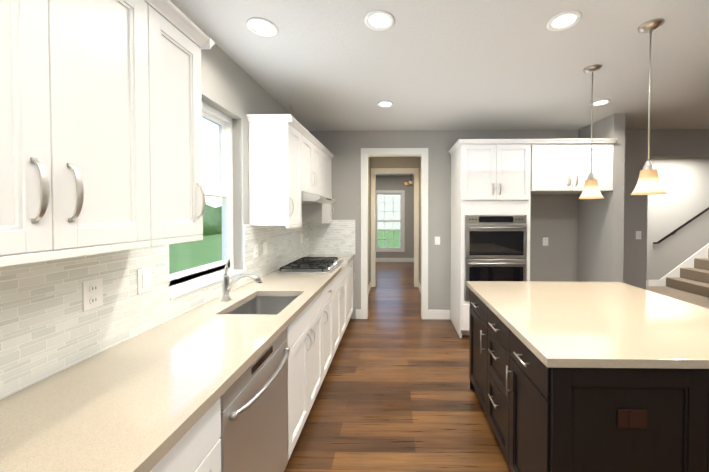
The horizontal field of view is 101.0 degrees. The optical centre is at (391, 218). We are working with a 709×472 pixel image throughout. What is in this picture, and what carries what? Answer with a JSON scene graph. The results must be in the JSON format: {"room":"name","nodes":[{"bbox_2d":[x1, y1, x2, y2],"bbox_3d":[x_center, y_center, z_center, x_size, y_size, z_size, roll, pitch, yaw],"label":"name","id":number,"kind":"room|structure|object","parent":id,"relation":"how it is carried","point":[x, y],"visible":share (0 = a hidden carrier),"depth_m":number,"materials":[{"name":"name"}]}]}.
{"room":"kitchen","nodes":[
{"label":"kitchen","id":0,"kind":"room"},
{"bbox_2d":[11,9,304,394],"bbox_3d":[-1.287,0.147,1.065,0.150,2.650,6.320,0,1,1],"label":"wall","id":1,"kind":"structure","parent":0,"point":[234,90],"depth_m":2.33,"materials":[{"name":"grey paint"}]},
{"bbox_2d":[0,0,171,263],"bbox_3d":[-1.051,-0.371,0.756,0.328,0.912,0.730,0,1,1],"label":"upper cabinet","id":2,"kind":"object","parent":1,"relation":"attached to","point":[100,124],"depth_m":0.84,"materials":[{"name":"white wood"}]},
{"bbox_2d":[0,220,354,399],"bbox_3d":[-0.872,0.304,1.701,0.660,0.487,4.800,0,1,1],"label":"backsplash","id":3,"kind":"structure","parent":1,"relation":"attached to","point":[49,327],"depth_m":1.19,"materials":[{"name":"tile"}]},
{"bbox_2d":[82,278,102,311],"bbox_3d":[-1.197,0.306,1.167,0.009,0.115,0.075,0,1,1],"label":"outlet","id":4,"kind":"object","parent":3,"relation":"attached to","point":[92,294],"visible":1,"depth_m":1.16,"materials":[{"name":"white plastic"}]},
{"bbox_2d":[137,267,151,293],"bbox_3d":[-1.193,0.302,1.407,0.009,0.115,0.075,0,1,1],"label":"light switch","id":5,"kind":"object","parent":3,"relation":"attached to","point":[144,283],"visible":1,"depth_m":1.40,"materials":[{"name":"white plastic"}]},
{"bbox_2d":[253,244,257,257],"bbox_3d":[-1.175,0.284,2.526,0.009,0.115,0.075,0,1,1],"label":"outlet","id":6,"kind":"object","parent":3,"relation":"attached to","point":[255,246],"visible":1,"depth_m":2.51,"materials":[{"name":"white plastic"}]},
{"bbox_2d":[263,242,266,254],"bbox_3d":[-1.172,0.281,2.706,0.009,0.115,0.075,0,1,1],"label":"outlet","id":7,"kind":"object","parent":3,"relation":"attached to","point":[264,248],"visible":1,"depth_m":2.69,"materials":[{"name":"white plastic"}]},
{"bbox_2d":[168,0,207,239],"bbox_3d":[-1.044,-0.378,1.179,0.328,0.912,0.347,0,1,1],"label":"upper cabinet","id":8,"kind":"object","parent":1,"relation":"attached to","point":[186,41],"depth_m":1.25,"materials":[{"name":"white wood"}]},
{"bbox_2d":[169,102,244,299],"bbox_3d":[-1.264,-0.177,1.948,0.164,1.229,0.774,0,1,1],"label":"kitchen window","id":9,"kind":"structure","parent":1,"relation":"in","point":[187,281],"depth_m":2.23,"materials":[{"name":"white plastic"}]},
{"bbox_2d":[246,114,305,225],"bbox_3d":[-1.021,-0.401,2.632,0.328,0.912,0.417,0,1,1],"label":"upper cabinet","id":10,"kind":"object","parent":1,"relation":"attached to","point":[290,158],"depth_m":2.43,"materials":[{"name":"white wood"}]},
{"bbox_2d":[306,130,321,195],"bbox_3d":[-1.012,-0.567,3.159,0.328,0.596,0.757,0,1,1],"label":"upper cabinet","id":11,"kind":"object","parent":1,"relation":"attached to","point":[313,147],"depth_m":3.18,"materials":[{"name":"white wood"}]},
{"bbox_2d":[302,191,335,203],"bbox_3d":[-0.926,-0.218,3.163,0.500,0.097,0.752,0,1,1],"label":"range hood","id":12,"kind":"object","parent":1,"relation":"attached to","point":[309,198],"visible":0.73,"depth_m":2.84,"materials":[{"name":"silver metal"}]},
{"bbox_2d":[306,146,333,221],"bbox_3d":[-1.002,-0.419,3.783,0.328,0.912,0.599,0,1,1],"label":"upper cabinet","id":13,"kind":"object","parent":1,"relation":"attached to","point":[314,212],"depth_m":3.71,"materials":[{"name":"white wood"}]},
{"bbox_2d":[368,157,370,285],"bbox_3d":[-0.489,0.083,5.053,0.120,2.650,1.678,0,1,1],"label":"wall","id":14,"kind":"structure","parent":0,"point":[369,219],"depth_m":5.64,"materials":[{"name":"grey paint"}]},
{"bbox_2d":[360,281,370,315],"bbox_3d":[-0.421,1.340,5.072,0.013,0.134,1.640,0,1,1],"label":"baseboard","id":15,"kind":"structure","parent":14,"relation":"attached to","point":[369,287],"depth_m":5.44,"materials":[{"name":"white wood"}]},
{"bbox_2d":[371,156,418,167],"bbox_3d":[0.116,0.069,5.943,3.500,2.650,0.120,0,1,1],"label":"wall","id":16,"kind":"structure","parent":0,"point":[398,162],"depth_m":5.86,"materials":[{"name":"grey paint"}]},
{"bbox_2d":[376,176,413,257],"bbox_3d":[0.164,0.020,8.957,3.800,2.650,0.150,0,1,1],"label":"wall","id":17,"kind":"structure","parent":0,"point":[389,182],"depth_m":8.86,"materials":[{"name":"grey paint"}]},
{"bbox_2d":[376,190,404,251],"bbox_3d":[-0.066,0.086,8.938,0.960,1.880,0.138,0,1,1],"label":"window","id":18,"kind":"structure","parent":17,"relation":"in","point":[401,193],"depth_m":8.93,"materials":[{"name":"white plastic"}]},
{"bbox_2d":[376,258,413,261],"bbox_3d":[0.163,1.279,8.890,3.499,0.134,0.024,0,1,1],"label":"baseboard","id":19,"kind":"structure","parent":17,"relation":"attached to","point":[377,259],"depth_m":8.89,"materials":[{"name":"white wood"}]},
{"bbox_2d":[284,262,510,471],"bbox_3d":[2.825,1.496,3.362,9.300,0.120,11.300,0,1,1],"label":"floor","id":20,"kind":"structure","parent":0,"point":[396,393],"depth_m":2.30,"materials":[{"name":"brown wood"}]},
{"bbox_2d":[150,398,220,471],"bbox_3d":[-0.907,1.045,0.380,0.627,0.872,1.258,0,1,1],"label":"base cabinet","id":21,"kind":"object","parent":20,"relation":"on","point":[199,450],"depth_m":0.89,"materials":[{"name":"white wood"}]},
{"bbox_2d":[0,254,353,471],"bbox_3d":[-0.875,0.566,1.701,0.636,0.038,4.790,0,1,1],"label":"countertop","id":22,"kind":"structure","parent":21,"relation":"on","point":[145,401],"depth_m":0.95,"materials":[{"name":"stone"}]},
{"bbox_2d":[220,261,261,300],"bbox_3d":[-0.993,0.410,1.925,0.274,0.265,0.061,0,1,1],"label":"faucet","id":23,"kind":"object","parent":22,"relation":"on","point":[226,286],"visible":1,"depth_m":1.91,"materials":[{"name":"silver metal"}]},
{"bbox_2d":[228,296,297,314],"bbox_3d":[-0.822,0.690,1.907,0.367,0.215,0.512,0,1,1],"label":"sink basin","id":24,"kind":"object","parent":22,"relation":"in","point":[271,305],"visible":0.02,"depth_m":2.16,"materials":[{"name":"silver metal"}]},
{"bbox_2d":[277,257,343,272],"bbox_3d":[-0.836,0.498,3.164,0.515,0.050,0.740,0,1,1],"label":"cooktop","id":25,"kind":"object","parent":22,"relation":"in","point":[316,264],"visible":1,"depth_m":2.97,"materials":[{"name":"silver metal"}]},
{"bbox_2d":[219,328,289,471],"bbox_3d":[-0.848,1.032,1.315,0.662,0.869,0.599,0,1,1],"label":"dishwasher","id":26,"kind":"object","parent":20,"relation":"on","point":[254,416],"visible":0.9,"depth_m":1.26,"materials":[{"name":"silver metal"}]},
{"bbox_2d":[287,321,293,459],"bbox_3d":[-0.892,1.030,1.317,0.627,0.872,0.732,0,1,1],"label":"base cabinet","id":27,"kind":"object","parent":20,"relation":"on","point":[290,329],"depth_m":1.65,"materials":[{"name":"white wood"}]},
{"bbox_2d":[294,287,325,446],"bbox_3d":[-0.880,1.018,2.041,0.627,0.872,0.831,0,1,1],"label":"base cabinet","id":28,"kind":"object","parent":20,"relation":"on","point":[316,327],"depth_m":2.00,"materials":[{"name":"white wood"}]},
{"bbox_2d":[326,275,337,372],"bbox_3d":[-0.872,1.009,2.593,0.627,0.872,0.514,0,1,1],"label":"base cabinet","id":29,"kind":"object","parent":20,"relation":"on","point":[332,288],"depth_m":2.73,"materials":[{"name":"white wood"}]},
{"bbox_2d":[338,263,349,344],"bbox_3d":[-0.862,1.000,3.175,0.627,0.872,0.890,0,1,1],"label":"base cabinet","id":30,"kind":"object","parent":20,"relation":"on","point":[344,275],"depth_m":3.40,"materials":[{"name":"white wood"}]},
{"bbox_2d":[349,259,353,317],"bbox_3d":[-0.852,0.990,3.801,0.627,0.872,0.602,0,1,1],"label":"base cabinet","id":31,"kind":"object","parent":20,"relation":"on","point":[351,262],"depth_m":4.02,"materials":[{"name":"white wood"}]},
{"bbox_2d":[469,290,504,437],"bbox_3d":[0.967,1.016,2.205,0.624,0.874,0.518,0,1,1],"label":"base cabinet","id":32,"kind":"object","parent":20,"relation":"on","point":[486,330],"depth_m":1.94,"materials":[{"name":"black wood"}]},
{"bbox_2d":[448,139,531,337],"bbox_3d":[1.238,0.254,3.736,0.815,2.348,0.657,0,1,1],"label":"tall cabinet","id":33,"kind":"object","parent":20,"relation":"on","point":[490,176],"depth_m":3.41,"materials":[{"name":"white wood"}]},
{"bbox_2d":[464,215,526,300],"bbox_3d":[1.237,0.465,3.668,0.719,1.012,0.646,0,1,1],"label":"double wall oven","id":34,"kind":"object","parent":33,"relation":"in","point":[495,247],"visible":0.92,"depth_m":3.40,"materials":[{"name":"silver metal"}]},
{"bbox_2d":[505,325,708,471],"bbox_3d":[0.955,1.029,1.383,0.625,0.874,0.438,0,1,1],"label":"base cabinet","id":35,"kind":"object","parent":20,"relation":"on","point":[541,416],"depth_m":1.17,"materials":[{"name":"black wood"}]},
{"bbox_2d":[466,281,708,368],"bbox_3d":[1.275,0.565,1.801,1.290,0.038,1.320,0,1,1],"label":"countertop","id":36,"kind":"structure","parent":35,"relation":"on","point":[551,324],"depth_m":1.52,"materials":[{"name":"stone"}]},
{"bbox_2d":[617,409,646,427],"bbox_3d":[0.969,0.806,1.165,0.115,0.075,0.009,0,1,1],"label":"outlet","id":37,"kind":"object","parent":35,"relation":"attached to","point":[631,418],"visible":1,"depth_m":1.16,"materials":[{"name":"brown plastic"}]},
{"bbox_2d":[646,286,708,308],"bbox_3d":[5.162,1.402,5.038,4.380,0.012,1.770,0,1,1],"label":"carpet floor","id":38,"kind":"structure","parent":20,"relation":"on","point":[692,298],"depth_m":5.24,"materials":[{"name":"beige carpet"}]},
{"bbox_2d":[666,249,708,297],"bbox_3d":[6.467,0.811,5.392,1.779,1.157,0.998,0,1,1],"label":"stairs","id":39,"kind":"structure","parent":38,"relation":"on","point":[695,280],"depth_m":5.61,"materials":[{"name":"carpet"}]},
{"bbox_2d":[419,156,420,284],"bbox_3d":[0.611,0.084,5.035,0.120,2.650,1.678,0,1,1],"label":"wall","id":40,"kind":"structure","parent":0,"point":[419,156],"depth_m":5.51,"materials":[{"name":"grey paint"}]},
{"bbox_2d":[170,0,708,175],"bbox_3d":[2.825,-1.289,3.317,9.300,0.150,11.300,0,1,1],"label":"ceiling","id":41,"kind":"structure","parent":0,"point":[340,65],"depth_m":2.21,"materials":[{"name":"white paint"}]},
{"bbox_2d":[246,17,277,36],"bbox_3d":[-0.800,-1.186,1.806,0.184,0.007,0.184,0,1,1],"label":"recessed light","id":42,"kind":"object","parent":41,"relation":"in","point":[260,26],"visible":1,"depth_m":1.80,"materials":[{"name":"white plastic"}]},
{"bbox_2d":[364,10,393,30],"bbox_3d":[-0.071,-1.185,1.745,0.184,0.007,0.184,0,1,1],"label":"recessed light","id":43,"kind":"object","parent":41,"relation":"in","point":[376,20],"visible":1,"depth_m":1.74,"materials":[{"name":"white plastic"}]},
{"bbox_2d":[377,101,393,107],"bbox_3d":[-0.060,-1.206,3.075,0.184,0.007,0.184,0,1,1],"label":"recessed light","id":44,"kind":"object","parent":41,"relation":"in","point":[385,104],"visible":0.96,"depth_m":3.08,"materials":[{"name":"white plastic"}]},
{"bbox_2d":[546,10,581,30],"bbox_3d":[1.039,-1.185,1.747,0.184,0.007,0.184,0,1,1],"label":"recessed light","id":45,"kind":"object","parent":41,"relation":"in","point":[564,20],"visible":1,"depth_m":1.74,"materials":[{"name":"white plastic"}]},
{"bbox_2d":[578,64,603,198],"bbox_3d":[1.608,-0.678,2.326,0.176,1.040,0.176,0,1,1],"label":"pendant light","id":46,"kind":"object","parent":41,"relation":"hanging from","point":[591,190],"visible":1,"depth_m":2.31,"materials":[{"name":"white glass"}]},
{"bbox_2d":[590,99,610,106],"bbox_3d":[2.190,-1.206,3.039,0.184,0.007,0.184,0,1,1],"label":"recessed light","id":47,"kind":"object","parent":41,"relation":"in","point":[601,102],"visible":0.94,"depth_m":3.03,"materials":[{"name":"white plastic"}]},
{"bbox_2d":[630,19,667,194],"bbox_3d":[1.600,-0.669,1.796,0.176,1.040,0.176,0,1,1],"label":"pendant light","id":48,"kind":"object","parent":41,"relation":"hanging from","point":[648,182],"visible":1,"depth_m":1.78,"materials":[{"name":"white glass"}]},
{"bbox_2d":[309,129,708,318],"bbox_3d":[3.087,0.099,4.096,8.500,2.650,0.120,0,1,1],"label":"wall","id":49,"kind":"structure","parent":0,"point":[554,218],"depth_m":4.06,"materials":[{"name":"grey paint"}]},
{"bbox_2d":[361,148,427,318],"bbox_3d":[0.049,0.220,4.146,0.945,2.404,0.156,0,1,1],"label":"door frame","id":50,"kind":"structure","parent":49,"relation":"attached to","point":[366,153],"depth_m":4.04,"materials":[{"name":"white wood"}]},
{"bbox_2d":[435,237,439,244],"bbox_3d":[0.651,0.314,4.073,0.075,0.115,0.009,0,1,1],"label":"light switch","id":51,"kind":"object","parent":49,"relation":"attached to","point":[437,240],"visible":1,"depth_m":4.07,"materials":[{"name":"white plastic"}]},
{"bbox_2d":[428,310,449,318],"bbox_3d":[0.676,1.356,4.087,0.309,0.134,0.014,0,1,1],"label":"baseboard","id":52,"kind":"structure","parent":49,"relation":"attached to","point":[438,314],"depth_m":4.08,"materials":[{"name":"white wood"}]},
{"bbox_2d":[543,237,547,245],"bbox_3d":[2.156,0.324,4.049,0.075,0.115,0.009,0,1,1],"label":"outlet","id":53,"kind":"object","parent":49,"relation":"attached to","point":[545,241],"visible":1,"depth_m":4.05,"materials":[{"name":"white plastic"}]},
{"bbox_2d":[531,144,613,193],"bbox_3d":[2.120,-0.601,3.692,0.940,0.549,0.689,0,1,1],"label":"upper cabinet","id":54,"kind":"object","parent":49,"relation":"attached to","point":[560,168],"visible":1,"depth_m":3.39,"materials":[{"name":"white wood"}]},
{"bbox_2d":[636,231,640,238],"bbox_3d":[3.436,0.235,4.027,0.075,0.115,0.009,0,1,1],"label":"light switch","id":55,"kind":"object","parent":49,"relation":"attached to","point":[638,234],"visible":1,"depth_m":4.03,"materials":[{"name":"white plastic"}]},
{"bbox_2d":[577,114,624,282],"bbox_3d":[2.660,0.105,3.717,0.130,2.650,0.649,0,1,1],"label":"wall","id":56,"kind":"structure","parent":0,"point":[600,254],"depth_m":3.51,"materials":[{"name":"grey paint"}]},
{"bbox_2d":[646,158,708,285],"bbox_3d":[5.117,0.068,5.978,4.500,2.650,0.150,0,1,1],"label":"wall","id":57,"kind":"structure","parent":0,"point":[684,184],"depth_m":5.89,"materials":[{"name":"grey paint"}]},
{"bbox_2d":[648,243,708,285],"bbox_3d":[6.295,0.601,5.885,2.120,1.587,0.014,0,1,1],"label":"trim","id":58,"kind":"structure","parent":57,"relation":"attached to","point":[689,261],"depth_m":5.89,"materials":[{"name":"white wood"}]},
{"bbox_2d":[653,207,708,243],"bbox_3d":[6.326,-0.180,5.833,2.001,1.404,0.089,0,1,1],"label":"handrail","id":59,"kind":"object","parent":57,"relation":"attached to","point":[683,225],"depth_m":5.81,"materials":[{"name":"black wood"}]},
{"label":"outside","id":60,"kind":"structure","parent":0,"visible":0},
{"bbox_2d":[169,229,399,273],"bbox_3d":[-1.231,2.091,-0.065,300.000,0.300,300.000,0,1,1],"label":"ground","id":61,"kind":"structure","parent":60,"point":[199,254],"depth_m":15.26,"materials":[{"name":"green plant"}]},
{"bbox_2d":[171,204,221,237],"bbox_3d":[-18.065,0.572,30.443,3.757,4.279,36.128,0,1,-5],"label":"hedge","id":62,"kind":"object","parent":61,"relation":"on","point":[208,225],"depth_m":26.72,"materials":[{"name":"green plant"}]},
{"bbox_2d":[378,195,399,228],"bbox_3d":[1.908,-3.176,39.811,12.800,8.950,8.600,0,1,1],"label":"sky","id":63,"kind":"structure","parent":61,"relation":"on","point":[390,216],"depth_m":35.57,"materials":[{"name":"white"}]}
]}

